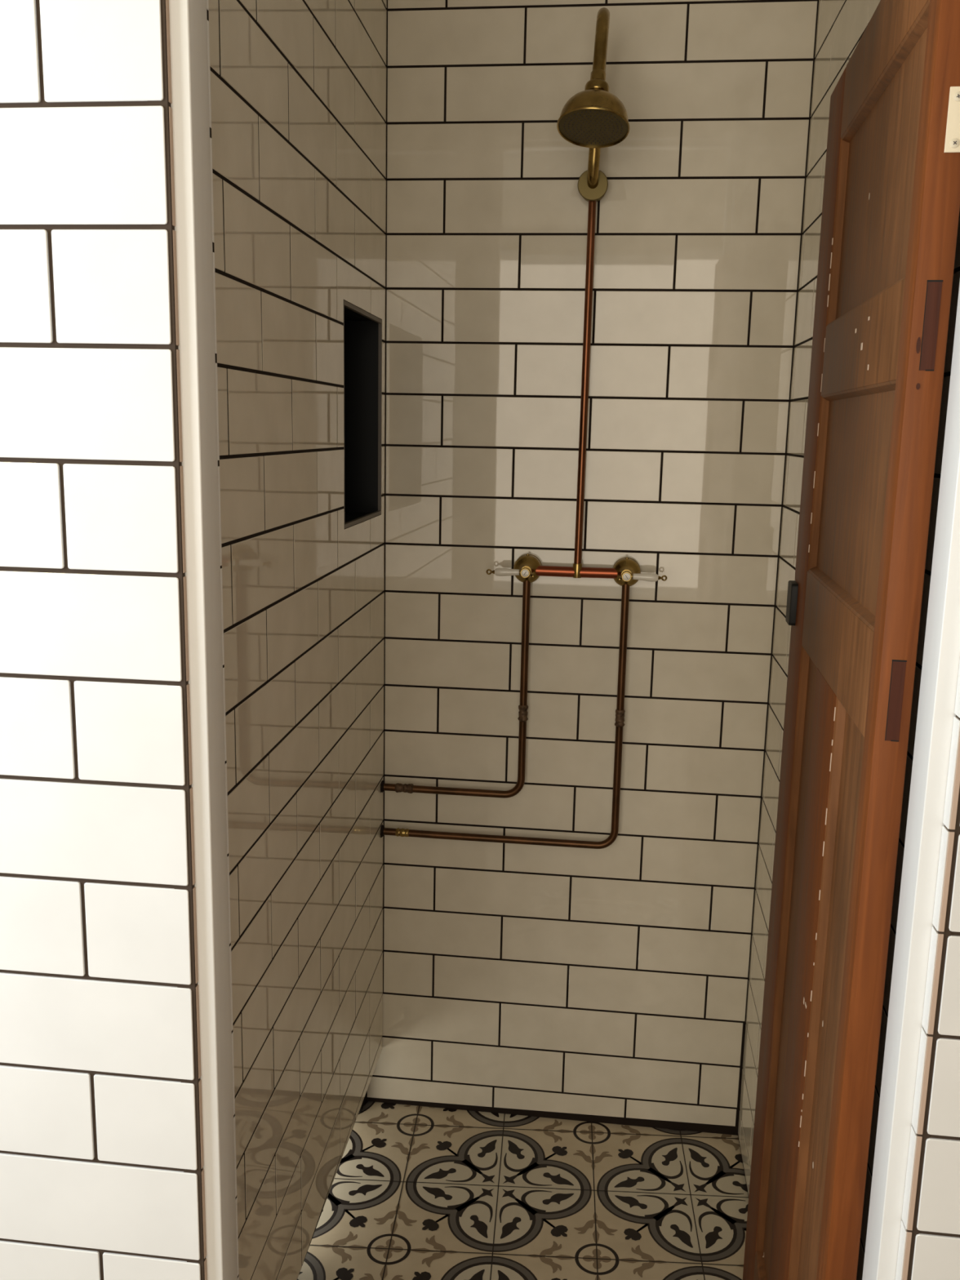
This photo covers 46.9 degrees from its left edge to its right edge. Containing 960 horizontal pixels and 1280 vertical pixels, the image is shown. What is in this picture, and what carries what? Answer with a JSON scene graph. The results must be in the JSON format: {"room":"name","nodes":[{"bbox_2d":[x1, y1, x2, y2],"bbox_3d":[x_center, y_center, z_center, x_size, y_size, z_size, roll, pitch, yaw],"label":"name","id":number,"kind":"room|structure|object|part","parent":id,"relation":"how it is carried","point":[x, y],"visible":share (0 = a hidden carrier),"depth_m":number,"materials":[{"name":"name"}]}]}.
{"room":"bathroom","nodes":[
{"label":"bathroom","id":0,"kind":"room"},
{"bbox_2d":[208,0,386,1279],"bbox_3d":[-0.324,-0.120,1.754,0.131,2.380,1.190,2,11,5],"label":"wall","id":1,"kind":"structure","parent":0,"point":[298,87],"depth_m":1.67,"materials":[{"name":"white tile"}]},
{"bbox_3d":[-0.220,-0.417,2.076,0.006,0.386,0.347,2,11,5],"label":"niche trim","id":2,"kind":"part","parent":1,"relation":"part of","materials":[{"name":"grey"}]},
{"bbox_2d":[0,0,959,1279],"bbox_3d":[-0.008,0.175,1.099,3.100,2.700,0.101,2,11,7],"label":"wall","id":3,"kind":"structure","parent":0,"point":[102,1157],"depth_m":1.06,"materials":[{"name":"white tile"}]},
{"bbox_2d":[297,1101,748,1279],"bbox_3d":[-0.095,1.538,0.857,3.300,0.251,3.900,2,11,7],"label":"floor","id":4,"kind":"structure","parent":0,"point":[416,1193],"depth_m":2.26,"materials":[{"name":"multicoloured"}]},
{"bbox_2d":[359,1094,365,1112],"bbox_3d":[-0.312,1.012,2.555,0.088,0.135,0.044,2,11,7],"label":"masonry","id":5,"kind":"object","parent":4,"relation":"on","point":[364,1100],"visible":0.14,"depth_m":2.56,"materials":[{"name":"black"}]},
{"bbox_2d":[365,0,818,1135],"bbox_3d":[0.299,-0.061,2.360,1.600,2.700,0.121,2,11,7],"label":"wall","id":6,"kind":"structure","parent":0,"point":[609,984],"depth_m":2.28,"materials":[{"name":"white tile"}]},
{"bbox_2d":[380,580,530,798],"bbox_3d":[-0.053,0.097,2.342,0.314,0.490,0.028,2,11,7],"label":"supply pipe","id":7,"kind":"object","parent":6,"relation":"attached to","point":[522,717],"visible":1,"depth_m":2.35,"materials":[{"name":"orange metal"}]},
{"bbox_2d":[380,584,629,848],"bbox_3d":[0.047,0.151,2.340,0.516,0.592,0.029,2,11,7],"label":"supply pipe","id":8,"kind":"object","parent":6,"relation":"attached to","point":[620,711],"visible":1,"depth_m":2.35,"materials":[{"name":"orange metal"}]},
{"bbox_2d":[485,553,542,582],"bbox_3d":[0.070,-0.145,2.267,0.109,0.062,0.084,2,11,7],"label":"tap","id":9,"kind":"object","parent":6,"relation":"attached to","point":[525,566],"visible":0.98,"depth_m":2.26,"materials":[{"name":"gold metal"}]},
{"bbox_3d":[0.090,-0.137,2.240,0.024,0.020,0.026,2,11,7],"label":"lever","id":10,"kind":"part","parent":9,"relation":"part of","materials":[{"name":"gold metal"}]},
{"bbox_2d":[535,563,617,578],"bbox_3d":[0.198,-0.142,2.264,0.167,0.030,0.023,2,11,7],"label":"pipe","id":11,"kind":"object","parent":9,"relation":"attached to","point":[576,571],"visible":1,"depth_m":2.26,"materials":[{"name":"orange metal"}]},
{"bbox_2d":[573,200,595,563],"bbox_3d":[0.208,-0.502,2.199,0.017,0.714,0.021,2,11,7],"label":"riser pipe","id":12,"kind":"object","parent":11,"relation":"attached to","point":[592,204],"visible":0.97,"depth_m":2.19,"materials":[{"name":"orange metal"}]},
{"bbox_2d":[556,7,630,201],"bbox_3d":[0.206,-0.959,1.966,0.123,0.289,0.339,2,11,7],"label":"shower","id":13,"kind":"object","parent":6,"relation":"attached to","point":[594,118],"visible":1,"depth_m":1.87,"materials":[{"name":"gold metal"}]},
{"bbox_3d":[0.192,-0.867,1.872,0.118,0.034,0.113,2,11,7],"label":"spray plate","id":14,"kind":"part","parent":13,"relation":"part of","materials":[{"name":"gold metal"}]},
{"bbox_3d":[0.212,-0.973,1.984,0.029,0.268,0.237,2,11,4],"label":"arm","id":15,"kind":"part","parent":13,"relation":"part of","materials":[{"name":"gold metal"}]},
{"bbox_2d":[613,556,666,586],"bbox_3d":[0.322,-0.135,2.238,0.109,0.062,0.084,2,11,7],"label":"tap","id":16,"kind":"object","parent":6,"relation":"attached to","point":[628,571],"visible":0.98,"depth_m":2.24,"materials":[{"name":"gold metal"}]},
{"bbox_3d":[0.296,-0.128,2.216,0.024,0.020,0.026,2,11,7],"label":"lever","id":17,"kind":"part","parent":16,"relation":"part of","materials":[{"name":"gold metal"}]},
{"bbox_2d":[737,0,959,1279],"bbox_3d":[0.579,0.076,1.675,0.101,2.700,1.200,2,11,7],"label":"wall","id":18,"kind":"structure","parent":0,"point":[842,24],"depth_m":2.04,"materials":[{"name":"white tile"}]},
{"bbox_3d":[0.097,-1.093,0.846,0.740,0.110,0.101,2,11,7],"label":"wall","id":19,"kind":"structure","parent":0,"visible":0},
{"bbox_2d":[168,0,959,1279],"bbox_3d":[0.079,0.143,1.092,0.752,2.410,0.100,2,11,7],"label":"door frame","id":20,"kind":"structure","parent":19,"relation":"attached to","point":[189,39],"depth_m":1.05,"materials":[{"name":"white paint"}]},
{"bbox_2d":[742,0,959,1279],"bbox_3d":[0.453,0.262,1.471,0.050,2.024,0.696,3,11,8],"label":"door","id":21,"kind":"structure","parent":19,"relation":"in","point":[891,207],"depth_m":1.27,"materials":[{"name":"brown wood"}]},
{"bbox_3d":[0.430,1.161,1.603,0.033,0.208,0.508,3,11,8],"label":"rail","id":22,"kind":"part","parent":21,"relation":"part of","materials":[{"name":"brown wood"}]},
{"bbox_3d":[0.469,0.525,1.655,0.031,1.022,0.161,3,11,9],"label":"moulding","id":23,"kind":"part","parent":21,"relation":"part of","materials":[{"name":"brown wood"}]},
{"bbox_3d":[0.469,0.525,1.655,0.010,1.030,0.169,3,11,8],"label":"panel","id":24,"kind":"part","parent":21,"relation":"part of","materials":[{"name":"brown wood"}]},
{"bbox_3d":[0.418,0.587,1.330,0.031,1.022,0.184,3,11,9],"label":"moulding","id":25,"kind":"part","parent":21,"relation":"part of","materials":[{"name":"brown wood"}]},
{"bbox_3d":[0.417,0.587,1.330,0.010,1.030,0.192,3,11,8],"label":"panel","id":26,"kind":"part","parent":21,"relation":"part of","materials":[{"name":"brown wood"}]},
{"bbox_3d":[0.454,0.001,1.380,0.033,0.111,0.508,3,11,8],"label":"rail","id":27,"kind":"part","parent":21,"relation":"part of","materials":[{"name":"brown wood"}]},
{"bbox_3d":[0.458,-0.176,1.346,0.031,0.250,0.508,3,11,9],"label":"moulding","id":28,"kind":"part","parent":21,"relation":"part of","materials":[{"name":"brown wood"}]},
{"bbox_3d":[0.458,-0.176,1.346,0.010,0.258,0.516,3,11,8],"label":"panel","id":29,"kind":"part","parent":21,"relation":"part of","materials":[{"name":"brown wood"}]},
{"bbox_3d":[0.461,-0.346,1.313,0.033,0.095,0.508,3,11,8],"label":"rail","id":30,"kind":"part","parent":21,"relation":"part of","materials":[{"name":"brown wood"}]},
{"bbox_3d":[0.465,-0.514,1.281,0.031,0.247,0.508,3,11,9],"label":"moulding","id":31,"kind":"part","parent":21,"relation":"part of","materials":[{"name":"brown wood"}]},
{"bbox_3d":[0.465,-0.514,1.281,0.010,0.255,0.516,3,11,8],"label":"panel","id":32,"kind":"part","parent":21,"relation":"part of","materials":[{"name":"brown wood"}]},
{"bbox_3d":[0.468,-0.680,1.249,0.033,0.091,0.508,3,11,8],"label":"rail","id":33,"kind":"part","parent":21,"relation":"part of","materials":[{"name":"brown wood"}]}
]}

